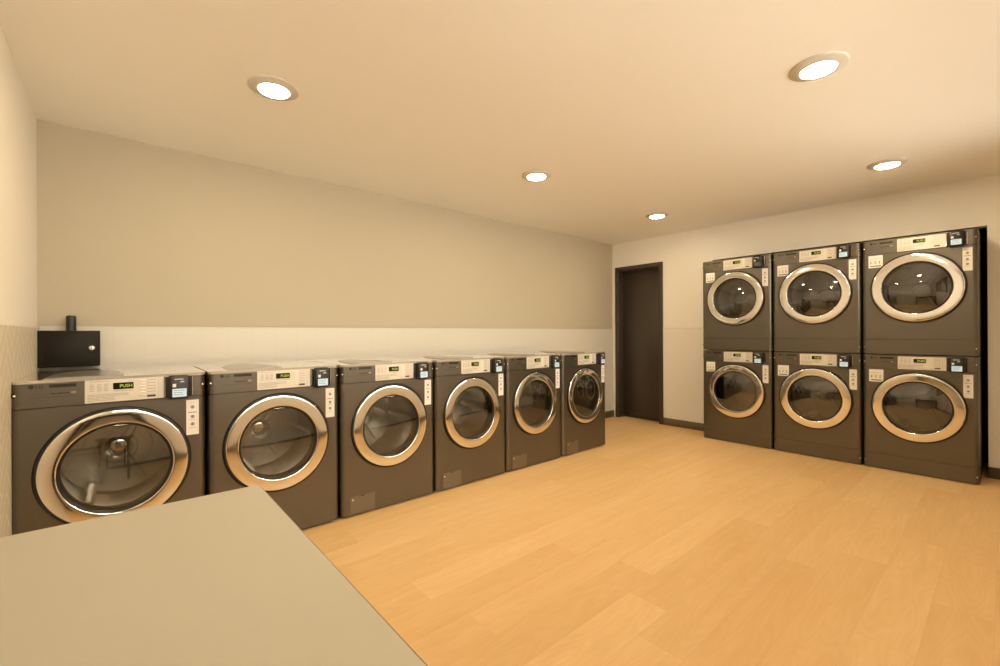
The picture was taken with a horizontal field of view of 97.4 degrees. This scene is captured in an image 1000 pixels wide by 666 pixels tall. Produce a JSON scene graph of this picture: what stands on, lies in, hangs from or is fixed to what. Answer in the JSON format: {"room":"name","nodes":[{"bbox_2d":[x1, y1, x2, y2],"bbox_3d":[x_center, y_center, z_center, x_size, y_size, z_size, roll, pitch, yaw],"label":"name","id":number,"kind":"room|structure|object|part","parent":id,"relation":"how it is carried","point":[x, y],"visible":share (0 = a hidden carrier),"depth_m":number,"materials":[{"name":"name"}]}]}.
{"room":"laundry","nodes":[
{"label":"laundry","id":0,"kind":"room"},
{"bbox_2d":[0,26,36,325],"bbox_3d":[-1.304,-0.027,0.863,0.120,2.424,4.300,0,0,-41],"label":"wall","id":1,"kind":"structure","parent":0,"point":[18,121],"depth_m":2.03,"materials":[{"name":"white paint"}]},
{"bbox_2d":[0,322,39,537],"bbox_3d":[-1.246,0.570,0.901,0.013,1.230,4.287,0,0,-41],"label":"trim","id":2,"kind":"structure","parent":1,"relation":"attached to","point":[18,342],"depth_m":1.82,"materials":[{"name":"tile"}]},
{"bbox_2d":[37,120,612,328],"bbox_3d":[-0.574,-0.027,4.419,5.878,2.424,0.120,0,0,-41],"label":"wall","id":3,"kind":"structure","parent":0,"point":[130,233],"depth_m":3.30,"materials":[{"name":"beige paint"}]},
{"bbox_2d":[37,315,99,367],"bbox_3d":[-2.515,0.047,2.568,0.258,0.298,0.111,0,0,-41],"label":"box","id":4,"kind":"object","parent":3,"relation":"attached to","point":[71,347],"visible":1,"depth_m":2.54,"materials":[{"name":"black metal"}]},
{"bbox_3d":[-2.480,0.090,2.542,0.228,0.192,0.005,0,0,-41],"label":"lid door","id":5,"kind":"part","parent":4,"relation":"part of","materials":[{"name":"black metal"}]},
{"bbox_3d":[-2.514,-0.058,2.573,0.045,0.089,0.045,0,0,-41],"label":"post","id":6,"kind":"part","parent":4,"relation":"part of","materials":[{"name":"black plastic"}]},
{"bbox_2d":[39,326,613,411],"bbox_3d":[-0.527,0.569,4.368,5.638,1.232,0.013,0,0,-41],"label":"wainscoting","id":7,"kind":"structure","parent":3,"relation":"attached to","point":[119,346],"depth_m":3.54,"materials":[{"name":"tile"}]},
{"bbox_2d":[605,410,613,417],"bbox_3d":[-0.516,1.140,4.359,5.612,0.090,0.011,0,0,-41],"label":"baseboard","id":8,"kind":"structure","parent":3,"relation":"attached to","point":[608,414],"depth_m":6.12,"materials":[{"name":"brown wood"}]},
{"bbox_2d":[0,0,999,244],"bbox_3d":[1.071,-1.298,2.926,6.418,0.100,4.540,0,0,-41],"label":"ceiling","id":9,"kind":"structure","parent":0,"point":[691,111],"depth_m":2.28,"materials":[{"name":"white paint"}]},
{"bbox_2d":[247,74,298,100],"bbox_3d":[-1.143,-1.228,2.219,0.232,0.020,0.232,0,0,-41],"label":"recessed light","id":10,"kind":"object","parent":9,"relation":"in","point":[268,86],"visible":1,"depth_m":2.19,"materials":[{"name":"white"}]},
{"bbox_2d":[522,170,550,180],"bbox_3d":[0.287,-1.233,3.457,0.232,0.020,0.232,0,0,-41],"label":"recessed light","id":11,"kind":"object","parent":9,"relation":"in","point":[532,175],"visible":1,"depth_m":3.42,"materials":[{"name":"white plastic"}]},
{"bbox_2d":[645,212,668,218],"bbox_3d":[1.663,-1.238,4.648,0.232,0.020,0.232,0,0,-41],"label":"recessed light","id":12,"kind":"object","parent":9,"relation":"in","point":[655,215],"visible":1,"depth_m":4.60,"materials":[{"name":"white"}]},
{"bbox_2d":[789,51,849,81],"bbox_3d":[1.494,-1.240,2.062,0.232,0.020,0.232,0,0,-41],"label":"recessed light","id":13,"kind":"object","parent":9,"relation":"in","point":[821,65],"visible":1,"depth_m":2.03,"materials":[{"name":"white"}]},
{"bbox_2d":[867,157,908,169],"bbox_3d":[2.870,-1.245,3.253,0.232,0.020,0.232,0,0,-41],"label":"recessed light","id":14,"kind":"object","parent":9,"relation":"in","point":[892,162],"visible":1,"depth_m":3.22,"materials":[{"name":"white"}]},
{"bbox_2d":[301,416,999,665],"bbox_3d":[1.083,1.226,2.923,6.418,0.100,4.540,0,0,-41],"label":"floor","id":15,"kind":"structure","parent":0,"point":[654,544],"depth_m":2.27,"materials":[{"name":"brown wood"}]},
{"bbox_2d":[11,364,204,534],"bbox_3d":[-2.047,0.695,2.356,0.696,0.989,0.825,0,0,-41],"label":"washing machine","id":16,"kind":"object","parent":15,"relation":"on","point":[90,443],"visible":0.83,"depth_m":2.15,"materials":[{"name":"black metal"}]},
{"bbox_3d":[-2.074,0.204,2.209,0.276,0.006,0.495,0,0,-41],"label":"dispenser lid","id":17,"kind":"part","parent":16,"relation":"part of","materials":[{"name":"grey"}]},
{"bbox_2d":[11,364,204,384],"bbox_3d":[-2.064,0.214,2.374,0.696,0.014,0.779,0,0,-41],"label":"washing machine top","id":18,"kind":"structure","parent":16,"relation":"on","point":[36,377],"depth_m":2.26,"materials":[{"name":"grey metal"}]},
{"bbox_3d":[-1.829,0.274,2.102,0.696,0.104,0.058,0,0,-41],"label":"control panel","id":19,"kind":"part","parent":16,"relation":"part of","materials":[{"name":"grey metal"}]},
{"bbox_3d":[-1.804,0.633,2.076,0.540,0.540,0.021,0,-2,-41],"label":"door","id":20,"kind":"part","parent":16,"relation":"part of","materials":[{"name":"silver metal"}]},
{"bbox_2d":[0,485,427,665],"bbox_3d":[-0.171,0.744,0.102,0.560,0.870,1.632,0,0,-41],"label":"folding table","id":21,"kind":"object","parent":15,"relation":"on","point":[227,578],"visible":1,"depth_m":0.52,"materials":[{"name":"grey laminate"}]},
{"bbox_2d":[190,360,337,528],"bbox_3d":[-1.514,0.693,2.817,0.696,0.989,0.825,0,0,-41],"label":"washing machine","id":22,"kind":"object","parent":15,"relation":"on","point":[271,425],"visible":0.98,"depth_m":2.62,"materials":[{"name":"black metal"}]},
{"bbox_3d":[-1.541,0.202,2.670,0.276,0.006,0.495,0,0,-41],"label":"dispenser lid","id":23,"kind":"part","parent":22,"relation":"part of","materials":[{"name":"grey"}]},
{"bbox_2d":[190,360,337,373],"bbox_3d":[-1.532,0.212,2.835,0.696,0.014,0.779,0,0,-41],"label":"washing machine top","id":24,"kind":"structure","parent":22,"relation":"on","point":[213,368],"depth_m":2.74,"materials":[{"name":"grey metal"}]},
{"bbox_3d":[-1.296,0.272,2.563,0.696,0.104,0.058,0,0,-41],"label":"control panel","id":25,"kind":"part","parent":22,"relation":"part of","materials":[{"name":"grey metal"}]},
{"bbox_3d":[-1.272,0.631,2.537,0.540,0.540,0.021,0,-2,-41],"label":"door","id":26,"kind":"part","parent":22,"relation":"part of","materials":[{"name":"silver metal"}]},
{"bbox_2d":[306,356,433,516],"bbox_3d":[-0.982,0.691,3.278,0.696,0.989,0.825,0,0,-41],"label":"washing machine","id":27,"kind":"object","parent":15,"relation":"on","point":[385,404],"visible":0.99,"depth_m":3.02,"materials":[{"name":"black metal"}]},
{"bbox_3d":[-1.009,0.200,3.131,0.276,0.006,0.495,0,0,-41],"label":"dispenser lid","id":28,"kind":"part","parent":27,"relation":"part of","materials":[{"name":"grey metal"}]},
{"bbox_2d":[306,356,432,366],"bbox_3d":[-0.999,0.210,3.296,0.696,0.014,0.779,0,0,-41],"label":"washing machine top","id":29,"kind":"structure","parent":27,"relation":"on","point":[395,360],"depth_m":3.21,"materials":[{"name":"grey metal"}]},
{"bbox_3d":[-0.762,0.748,3.024,0.696,0.846,0.057,0,0,-41],"label":"panel","id":30,"kind":"part","parent":27,"relation":"part of","materials":[{"name":"grey metal"}]},
{"bbox_3d":[-0.764,0.270,3.024,0.696,0.104,0.058,0,0,-41],"label":"control panel","id":31,"kind":"part","parent":27,"relation":"part of","materials":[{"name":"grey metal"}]},
{"bbox_3d":[-0.740,0.629,2.997,0.540,0.540,0.021,0,-2,-41],"label":"door","id":32,"kind":"part","parent":27,"relation":"part of","materials":[{"name":"silver metal"}]},
{"bbox_2d":[387,354,504,490],"bbox_3d":[-0.450,0.690,3.739,0.696,0.989,0.825,0,0,-41],"label":"washing machine","id":33,"kind":"object","parent":15,"relation":"on","point":[468,390],"visible":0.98,"depth_m":3.48,"materials":[{"name":"black metal"}]},
{"bbox_2d":[387,354,503,361],"bbox_3d":[-0.467,0.208,3.757,0.696,0.014,0.779,0,0,-41],"label":"washing machine top","id":34,"kind":"structure","parent":33,"relation":"on","point":[475,357],"depth_m":3.66,"materials":[{"name":"grey metal"}]},
{"bbox_3d":[-0.477,0.198,3.592,0.276,0.006,0.495,0,0,-41],"label":"dispenser lid","id":35,"kind":"part","parent":33,"relation":"part of","materials":[{"name":"grey metal"}]},
{"bbox_3d":[-0.231,0.268,3.485,0.696,0.104,0.058,0,0,-41],"label":"control panel","id":36,"kind":"part","parent":33,"relation":"part of","materials":[{"name":"grey metal"}]},
{"bbox_3d":[-0.229,0.746,3.485,0.696,0.846,0.057,0,0,-41],"label":"panel","id":37,"kind":"part","parent":33,"relation":"part of","materials":[{"name":"grey metal"}]},
{"bbox_3d":[-0.207,0.627,3.458,0.540,0.540,0.021,0,-2,-41],"label":"door","id":38,"kind":"part","parent":33,"relation":"part of","materials":[{"name":"silver metal"}]},
{"bbox_2d":[457,351,560,470],"bbox_3d":[0.083,0.688,4.200,0.696,0.989,0.825,0,0,-41],"label":"washing machine","id":39,"kind":"object","parent":15,"relation":"on","point":[531,380],"visible":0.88,"depth_m":3.94,"materials":[{"name":"black metal"}]},
{"bbox_2d":[457,351,559,357],"bbox_3d":[0.066,0.206,4.218,0.696,0.014,0.779,0,0,-41],"label":"washing machine top","id":40,"kind":"structure","parent":39,"relation":"on","point":[483,353],"depth_m":4.09,"materials":[{"name":"grey metal"}]},
{"bbox_3d":[0.056,0.196,4.053,0.276,0.006,0.495,0,0,-41],"label":"dispenser lid","id":41,"kind":"part","parent":39,"relation":"part of","materials":[{"name":"grey metal"}]},
{"bbox_3d":[0.301,0.266,3.946,0.696,0.104,0.058,0,0,-41],"label":"control panel","id":42,"kind":"part","parent":39,"relation":"part of","materials":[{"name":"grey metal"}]},
{"bbox_3d":[0.303,0.744,3.946,0.696,0.846,0.057,0,0,-41],"label":"panel","id":43,"kind":"part","parent":39,"relation":"part of","materials":[{"name":"grey metal"}]},
{"bbox_3d":[0.325,0.625,3.919,0.540,0.540,0.021,0,-2,-41],"label":"door","id":44,"kind":"part","parent":39,"relation":"part of","materials":[{"name":"silver metal"}]},
{"bbox_2d":[507,350,604,455],"bbox_3d":[0.615,0.686,4.661,0.696,0.989,0.825,0,0,-41],"label":"washing machine","id":45,"kind":"object","parent":15,"relation":"on","point":[582,373],"visible":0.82,"depth_m":4.40,"materials":[{"name":"black metal"}]},
{"bbox_2d":[507,350,604,354],"bbox_3d":[0.598,0.204,4.678,0.696,0.014,0.779,0,0,-41],"label":"washing machine top","id":46,"kind":"structure","parent":45,"relation":"on","point":[532,351],"depth_m":4.63,"materials":[{"name":"grey metal"}]},
{"bbox_3d":[0.588,0.194,4.514,0.276,0.006,0.495,0,0,-41],"label":"dispenser lid","id":47,"kind":"part","parent":45,"relation":"part of","materials":[{"name":"grey"}]},
{"bbox_3d":[0.833,0.264,4.407,0.696,0.104,0.058,0,0,-41],"label":"control panel","id":48,"kind":"part","parent":45,"relation":"part of","materials":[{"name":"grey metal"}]},
{"bbox_3d":[0.835,0.742,4.407,0.696,0.846,0.057,0,0,-41],"label":"panel","id":49,"kind":"part","parent":45,"relation":"part of","materials":[{"name":"grey metal"}]},
{"bbox_3d":[0.858,0.623,4.380,0.540,0.540,0.021,0,-2,-41],"label":"door","id":50,"kind":"part","parent":45,"relation":"part of","materials":[{"name":"silver metal"}]},
{"bbox_2d":[703,350,776,448],"bbox_3d":[2.778,0.680,4.904,0.825,0.981,0.696,0,0,-41],"label":"dryer","id":51,"kind":"object","parent":15,"relation":"on","point":[738,384],"visible":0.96,"depth_m":4.62,"materials":[{"name":"black metal"}]},
{"bbox_3d":[2.482,0.616,4.648,0.024,0.408,0.408,0,0,-41],"label":"door glass","id":52,"kind":"part","parent":51,"relation":"part of","materials":[{"name":"glass"}]},
{"bbox_3d":[2.488,0.616,4.653,0.021,0.556,0.556,0,0,-41],"label":"door","id":53,"kind":"part","parent":51,"relation":"part of","materials":[{"name":"silver metal"}]},
{"bbox_3d":[2.521,0.250,4.684,0.058,0.118,0.696,0,0,-41],"label":"control panel","id":54,"kind":"part","parent":51,"relation":"part of","materials":[{"name":"grey metal"}]},
{"bbox_2d":[703,254,773,350],"bbox_3d":[2.773,-0.303,4.905,0.825,0.981,0.696,0,0,-41],"label":"dryer","id":55,"kind":"object","parent":51,"relation":"on","point":[738,314],"visible":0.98,"depth_m":4.62,"materials":[{"name":"black metal"}]},
{"bbox_3d":[2.483,-0.367,4.654,0.021,0.556,0.556,0,0,-41],"label":"door","id":56,"kind":"part","parent":55,"relation":"part of","materials":[{"name":"silver metal"}]},
{"bbox_3d":[2.478,-0.367,4.649,0.024,0.408,0.408,0,0,-41],"label":"door glass","id":57,"kind":"part","parent":55,"relation":"part of","materials":[{"name":"glass"}]},
{"bbox_3d":[2.521,0.120,4.684,0.057,0.124,0.696,0,0,-41],"label":"kick plate","id":58,"kind":"part","parent":55,"relation":"part of","materials":[{"name":"grey metal"}]},
{"bbox_3d":[2.517,-0.733,4.685,0.058,0.118,0.696,0,0,-41],"label":"control panel","id":59,"kind":"part","parent":55,"relation":"part of","materials":[{"name":"grey metal"}]},
{"bbox_3d":[2.525,1.103,4.683,0.057,0.124,0.696,0,0,-41],"label":"kick plate","id":60,"kind":"part","parent":51,"relation":"part of","materials":[{"name":"grey metal"}]},
{"bbox_2d":[773,351,866,463],"bbox_3d":[3.237,0.677,4.373,0.825,0.981,0.696,0,0,-41],"label":"dryer","id":61,"kind":"object","parent":15,"relation":"on","point":[818,396],"visible":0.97,"depth_m":4.08,"materials":[{"name":"black metal"}]},
{"bbox_3d":[2.942,0.614,4.117,0.024,0.408,0.408,0,0,-41],"label":"door glass","id":62,"kind":"part","parent":61,"relation":"part of","materials":[{"name":"glass"}]},
{"bbox_3d":[2.948,0.614,4.122,0.021,0.556,0.556,0,0,-41],"label":"door","id":63,"kind":"part","parent":61,"relation":"part of","materials":[{"name":"silver metal"}]},
{"bbox_2d":[773,243,862,353],"bbox_3d":[3.233,-0.305,4.374,0.825,0.981,0.696,0,0,-41],"label":"dryer","id":64,"kind":"object","parent":61,"relation":"on","point":[818,292],"visible":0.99,"depth_m":4.09,"materials":[{"name":"black metal"}]},
{"bbox_3d":[2.937,-0.369,4.118,0.024,0.408,0.408,0,0,-41],"label":"door glass","id":65,"kind":"part","parent":64,"relation":"part of","materials":[{"name":"glass"}]},
{"bbox_3d":[2.943,-0.369,4.123,0.021,0.556,0.556,0,0,-41],"label":"door","id":66,"kind":"part","parent":64,"relation":"part of","materials":[{"name":"silver metal"}]},
{"bbox_3d":[2.977,-0.736,4.154,0.058,0.118,0.696,0,0,-41],"label":"control panel","id":67,"kind":"part","parent":64,"relation":"part of","materials":[{"name":"grey metal"}]},
{"bbox_3d":[2.981,0.118,4.153,0.057,0.124,0.696,0,0,-41],"label":"kick plate","id":68,"kind":"part","parent":64,"relation":"part of","materials":[{"name":"grey metal"}]},
{"bbox_3d":[2.981,0.247,4.153,0.058,0.118,0.696,0,0,-41],"label":"control panel","id":69,"kind":"part","parent":61,"relation":"part of","materials":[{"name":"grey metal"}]},
{"bbox_3d":[2.985,1.101,4.152,0.057,0.124,0.696,0,0,-41],"label":"kick plate","id":70,"kind":"part","parent":61,"relation":"part of","materials":[{"name":"grey metal"}]},
{"bbox_2d":[863,353,983,484],"bbox_3d":[3.697,0.675,3.841,0.825,0.981,0.696,0,0,-41],"label":"dryer","id":71,"kind":"object","parent":15,"relation":"on","point":[923,414],"visible":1,"depth_m":3.56,"materials":[{"name":"black metal"}]},
{"bbox_3d":[3.402,0.611,3.586,0.024,0.408,0.408,0,0,-41],"label":"door glass","id":72,"kind":"part","parent":71,"relation":"part of","materials":[{"name":"glass"}]},
{"bbox_3d":[3.407,0.611,3.591,0.021,0.556,0.556,0,0,-41],"label":"door","id":73,"kind":"part","parent":71,"relation":"part of","materials":[{"name":"silver metal"}]},
{"bbox_3d":[3.441,0.244,3.622,0.058,0.118,0.696,0,0,-41],"label":"control panel","id":74,"kind":"part","parent":71,"relation":"part of","materials":[{"name":"grey metal"}]},
{"bbox_3d":[3.445,1.098,3.621,0.057,0.124,0.696,0,0,-41],"label":"kick plate","id":75,"kind":"part","parent":71,"relation":"part of","materials":[{"name":"grey metal"}]},
{"bbox_2d":[862,228,982,355],"bbox_3d":[3.693,-0.308,3.842,0.825,0.981,0.696,0,0,-41],"label":"dryer","id":76,"kind":"object","parent":71,"relation":"on","point":[923,294],"visible":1,"depth_m":3.56,"materials":[{"name":"black metal"}]},
{"bbox_3d":[3.397,-0.372,3.587,0.024,0.408,0.408,0,0,-41],"label":"door glass","id":77,"kind":"part","parent":76,"relation":"part of","materials":[{"name":"glass"}]},
{"bbox_3d":[3.403,-0.372,3.592,0.021,0.556,0.556,0,0,-41],"label":"door","id":78,"kind":"part","parent":76,"relation":"part of","materials":[{"name":"silver metal"}]},
{"bbox_3d":[3.441,0.115,3.622,0.057,0.124,0.696,0,0,-41],"label":"kick plate","id":79,"kind":"part","parent":76,"relation":"part of","materials":[{"name":"grey metal"}]},
{"bbox_3d":[3.437,-0.739,3.623,0.058,0.118,0.696,0,0,-41],"label":"control panel","id":80,"kind":"part","parent":76,"relation":"part of","materials":[{"name":"grey metal"}]},
{"bbox_2d":[612,174,999,467],"bbox_3d":[3.235,-0.044,4.793,0.610,2.424,4.300,0,0,-41],"label":"wall","id":81,"kind":"structure","parent":0,"point":[972,203],"depth_m":4.16,"materials":[{"name":"white paint"}]},
{"bbox_2d":[615,262,663,423],"bbox_3d":[1.910,0.129,5.950,0.149,2.093,0.714,0,0,-41],"label":"door","id":82,"kind":"structure","parent":81,"relation":"in","point":[638,288],"depth_m":6.01,"materials":[{"name":"brown wood"}]},
{"bbox_2d":[663,327,706,422],"bbox_3d":[2.299,0.507,5.402,0.010,1.152,0.620,0,0,-41],"label":"trim","id":83,"kind":"structure","parent":81,"relation":"attached to","point":[683,367],"depth_m":5.43,"materials":[{"name":"white paint"}]},
{"bbox_2d":[663,417,999,479],"bbox_3d":[3.255,1.123,4.299,0.012,0.090,3.535,0,0,-41],"label":"baseboard","id":84,"kind":"structure","parent":81,"relation":"attached to","point":[994,473],"depth_m":5.34,"materials":[{"name":"brown wood"}]}
]}

